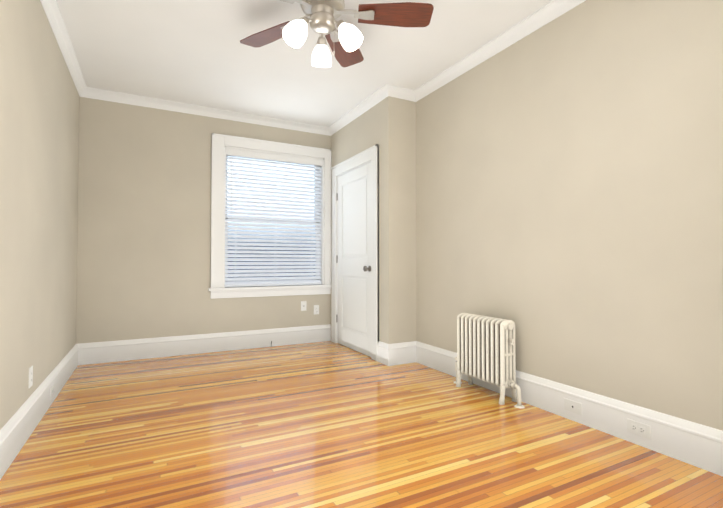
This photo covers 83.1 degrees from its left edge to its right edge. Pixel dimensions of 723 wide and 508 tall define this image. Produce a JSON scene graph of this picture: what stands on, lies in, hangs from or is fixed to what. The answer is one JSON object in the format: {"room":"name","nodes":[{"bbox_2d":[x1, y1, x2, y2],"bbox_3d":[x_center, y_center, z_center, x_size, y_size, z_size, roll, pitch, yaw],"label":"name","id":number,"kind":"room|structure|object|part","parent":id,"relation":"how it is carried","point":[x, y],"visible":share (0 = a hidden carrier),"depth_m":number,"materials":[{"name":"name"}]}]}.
{"room":"empty bedroom","nodes":[
{"label":"empty bedroom","id":0,"kind":"room"},
{"bbox_2d":[0,0,79,429],"bbox_3d":[-1.557,-0.322,1.560,0.120,2.670,5.710,1,-1,-28],"label":"wall","id":1,"kind":"structure","parent":0,"point":[39,131],"depth_m":2.42,"materials":[{"name":"beige paint"}]},
{"bbox_2d":[28,366,32,388],"bbox_3d":[-1.921,0.715,2.370,0.008,0.115,0.070,1,-1,-28],"label":"outlet","id":2,"kind":"object","parent":1,"relation":"attached to","point":[30,376],"visible":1,"depth_m":2.36,"materials":[{"name":"plastic"}]},
{"bbox_2d":[0,343,79,479],"bbox_3d":[-1.470,0.911,1.524,0.024,0.203,5.370,1,-1,-28],"label":"baseboard","id":3,"kind":"structure","parent":1,"relation":"attached to","point":[19,427],"depth_m":2.35,"materials":[{"name":"white paint"}]},
{"bbox_2d":[50,384,54,397],"bbox_3d":[-2.141,0.949,2.826,0.008,0.070,0.115,1,-1,-28],"label":"outlet","id":4,"kind":"object","parent":3,"relation":"attached to","point":[51,391],"visible":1,"depth_m":2.81,"materials":[{"name":"plastic"}]},
{"bbox_2d":[40,0,87,97],"bbox_3d":[-1.454,-1.614,1.584,0.062,0.086,5.370,1,-1,-28],"label":"crown molding","id":5,"kind":"structure","parent":1,"relation":"attached to","point":[51,8],"depth_m":3.06,"materials":[{"name":"white paint"}]},
{"bbox_2d":[76,97,330,343],"bbox_3d":[-1.415,-0.258,4.733,3.080,2.670,0.220,1,-1,-28],"label":"wall","id":6,"kind":"structure","parent":0,"point":[144,231],"depth_m":4.22,"materials":[{"name":"beige paint"}]},
{"bbox_2d":[80,324,330,364],"bbox_3d":[-1.540,0.971,4.505,2.610,0.203,0.024,1,-1,-28],"label":"baseboard","id":7,"kind":"structure","parent":6,"relation":"attached to","point":[133,349],"depth_m":4.38,"materials":[{"name":"white paint"}]},
{"bbox_2d":[88,87,327,134],"bbox_3d":[-1.505,-1.554,4.553,2.550,0.086,0.062,1,-1,-28],"label":"crown molding","id":8,"kind":"structure","parent":6,"relation":"attached to","point":[94,93],"depth_m":4.42,"materials":[{"name":"white paint"}]},
{"bbox_2d":[208,285,331,298],"bbox_3d":[-1.043,0.437,4.809,1.453,0.117,0.145,1,-1,-28],"label":"window sill","id":9,"kind":"structure","parent":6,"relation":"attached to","point":[252,291],"depth_m":4.73,"materials":[{"name":"white paint"}]},
{"bbox_2d":[210,133,330,287],"bbox_3d":[-1.068,-0.466,4.902,1.428,1.713,0.250,1,-1,-28],"label":"window","id":10,"kind":"structure","parent":6,"relation":"in","point":[239,280],"depth_m":4.83,"materials":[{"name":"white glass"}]},
{"bbox_3d":[-1.069,-0.408,4.953,1.169,1.555,0.072,1,-1,-28],"label":"window sashes","id":11,"kind":"part","parent":10,"relation":"part of","materials":[{"name":"white plastic"}]},
{"bbox_2d":[226,148,322,212],"bbox_3d":[-1.022,-0.821,4.872,1.167,0.731,0.079,1,-1,-28],"label":"blind valance","id":12,"kind":"object","parent":10,"relation":"attached to","point":[268,156],"visible":0.94,"depth_m":4.80,"materials":[{"name":"white paint"}]},
{"bbox_2d":[301,301,306,310],"bbox_3d":[-0.703,0.632,4.960,0.070,0.115,0.008,1,-1,-28],"label":"outlet","id":13,"kind":"object","parent":6,"relation":"attached to","point":[303,305],"visible":1,"depth_m":4.96,"materials":[{"name":"plastic"}]},
{"bbox_2d":[314,305,318,314],"bbox_3d":[-0.556,0.689,5.036,0.070,0.115,0.008,1,-1,-28],"label":"duplex electrical outlet","id":14,"kind":"object","parent":6,"relation":"attached to","point":[316,309],"visible":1,"depth_m":5.03,"materials":[{"name":"plastic"}]},
{"bbox_2d":[57,0,552,126],"bbox_3d":[-0.107,-1.694,2.246,3.860,0.100,6.090,1,-1,-28],"label":"ceiling","id":15,"kind":"structure","parent":0,"point":[195,52],"depth_m":3.27,"materials":[{"name":"white paint"}]},
{"bbox_2d":[240,0,433,67],"bbox_3d":[-0.238,-1.395,2.429,1.291,0.490,1.277,1,-1,-28],"label":"fan","id":16,"kind":"object","parent":15,"relation":"hanging from","point":[345,40],"visible":1,"depth_m":2.46,"materials":[{"name":"brown wood"}]},
{"bbox_3d":[-0.602,-1.452,2.704,0.450,0.006,0.188,-1,11,33],"label":"blade","id":17,"kind":"part","parent":16,"relation":"part of","materials":[{"name":"brown wood"}]},
{"bbox_3d":[-0.118,-1.448,2.887,0.188,0.006,0.450,-13,-4,15],"label":"blade","id":18,"kind":"part","parent":16,"relation":"part of","materials":[{"name":"brown wood"}]},
{"bbox_3d":[0.205,-1.457,2.483,0.450,0.006,0.188,0,-13,-3],"label":"blade","id":19,"kind":"part","parent":16,"relation":"part of","materials":[{"name":"brown wood"}]},
{"bbox_2d":[0,341,722,507],"bbox_3d":[-0.084,1.075,2.146,3.860,0.100,5.990,1,-1,-28],"label":"floor","id":20,"kind":"structure","parent":0,"point":[326,424],"depth_m":2.17,"materials":[{"name":"brown wood"}]},
{"bbox_2d":[453,313,524,407],"bbox_3d":[0.928,0.756,3.053,0.170,0.578,0.692,1,-1,-28],"label":"radiator","id":21,"kind":"object","parent":20,"relation":"on","point":[486,348],"visible":1,"depth_m":2.95,"materials":[{"name":"beige metal"}]},
{"bbox_2d":[330,96,398,343],"bbox_3d":[-0.012,-0.261,4.554,0.120,2.670,1.400,1,-1,-28],"label":"wall","id":22,"kind":"structure","parent":0,"point":[378,123],"depth_m":3.97,"materials":[{"name":"beige paint"}]},
{"bbox_2d":[338,162,370,356],"bbox_3d":[-0.071,0.059,4.579,0.035,2.022,0.877,1,-1,-28],"label":"door","id":23,"kind":"structure","parent":22,"relation":"in","point":[354,258],"depth_m":4.55,"materials":[{"name":"white paint"}]},
{"bbox_2d":[336,193,370,321],"bbox_3d":[-0.128,0.034,4.574,0.069,1.570,0.850,1,-1,-28],"label":"door hardware","id":24,"kind":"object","parent":23,"relation":"attached to","point":[365,268],"depth_m":4.23,"materials":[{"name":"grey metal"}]},
{"bbox_2d":[331,144,378,360],"bbox_3d":[-0.051,-0.006,4.591,0.150,2.161,1.142,1,-1,-28],"label":"door frame","id":25,"kind":"structure","parent":22,"relation":"attached to","point":[371,154],"depth_m":4.17,"materials":[{"name":"white paint"}]},
{"bbox_2d":[328,83,395,135],"bbox_3d":[-0.057,-1.555,4.471,0.062,0.086,1.372,1,-1,-28],"label":"crown molding","id":26,"kind":"structure","parent":22,"relation":"attached to","point":[387,90],"depth_m":4.32,"materials":[{"name":"white paint"}]},
{"bbox_2d":[377,341,722,475],"bbox_3d":[1.101,0.924,2.189,0.724,0.203,4.160,1,-1,-28],"label":"baseboard","id":27,"kind":"structure","parent":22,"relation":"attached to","point":[693,443],"depth_m":2.36,"materials":[{"name":"white paint"}]},
{"bbox_2d":[564,398,581,414],"bbox_3d":[1.308,0.945,2.523,0.008,0.070,0.115,1,-1,-28],"label":"outlet","id":28,"kind":"object","parent":27,"relation":"attached to","point":[573,406],"visible":1,"depth_m":2.52,"materials":[{"name":"plastic"}]},
{"bbox_2d":[627,419,649,438],"bbox_3d":[1.485,0.938,2.187,0.008,0.070,0.115,1,-1,-28],"label":"outlet","id":29,"kind":"object","parent":27,"relation":"attached to","point":[638,428],"visible":1,"depth_m":2.19,"materials":[{"name":"plastic"}]},
{"bbox_2d":[399,99,415,342],"bbox_3d":[0.480,-0.271,4.090,0.320,2.670,0.120,1,-1,-28],"label":"wall","id":30,"kind":"structure","parent":0,"point":[407,220],"depth_m":4.01,"materials":[{"name":"beige paint"}]},
{"bbox_2d":[416,0,722,430],"bbox_3d":[1.194,-0.294,2.946,0.120,2.670,2.570,1,-1,-28],"label":"wall","id":31,"kind":"structure","parent":0,"point":[569,193],"depth_m":2.45,"materials":[{"name":"beige paint"}]},
{"bbox_2d":[408,0,585,101],"bbox_3d":[1.101,-1.586,2.952,0.062,0.086,2.520,1,-1,-28],"label":"crown molding","id":32,"kind":"structure","parent":31,"relation":"attached to","point":[542,16],"depth_m":3.08,"materials":[{"name":"white paint"}]},
{"label":"outside","id":33,"kind":"structure","parent":0,"visible":0},
{"bbox_2d":[227,156,314,277],"bbox_3d":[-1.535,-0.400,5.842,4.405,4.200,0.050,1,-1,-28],"label":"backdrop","id":34,"kind":"structure","parent":33,"point":[270,212],"depth_m":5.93,"materials":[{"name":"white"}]}
]}

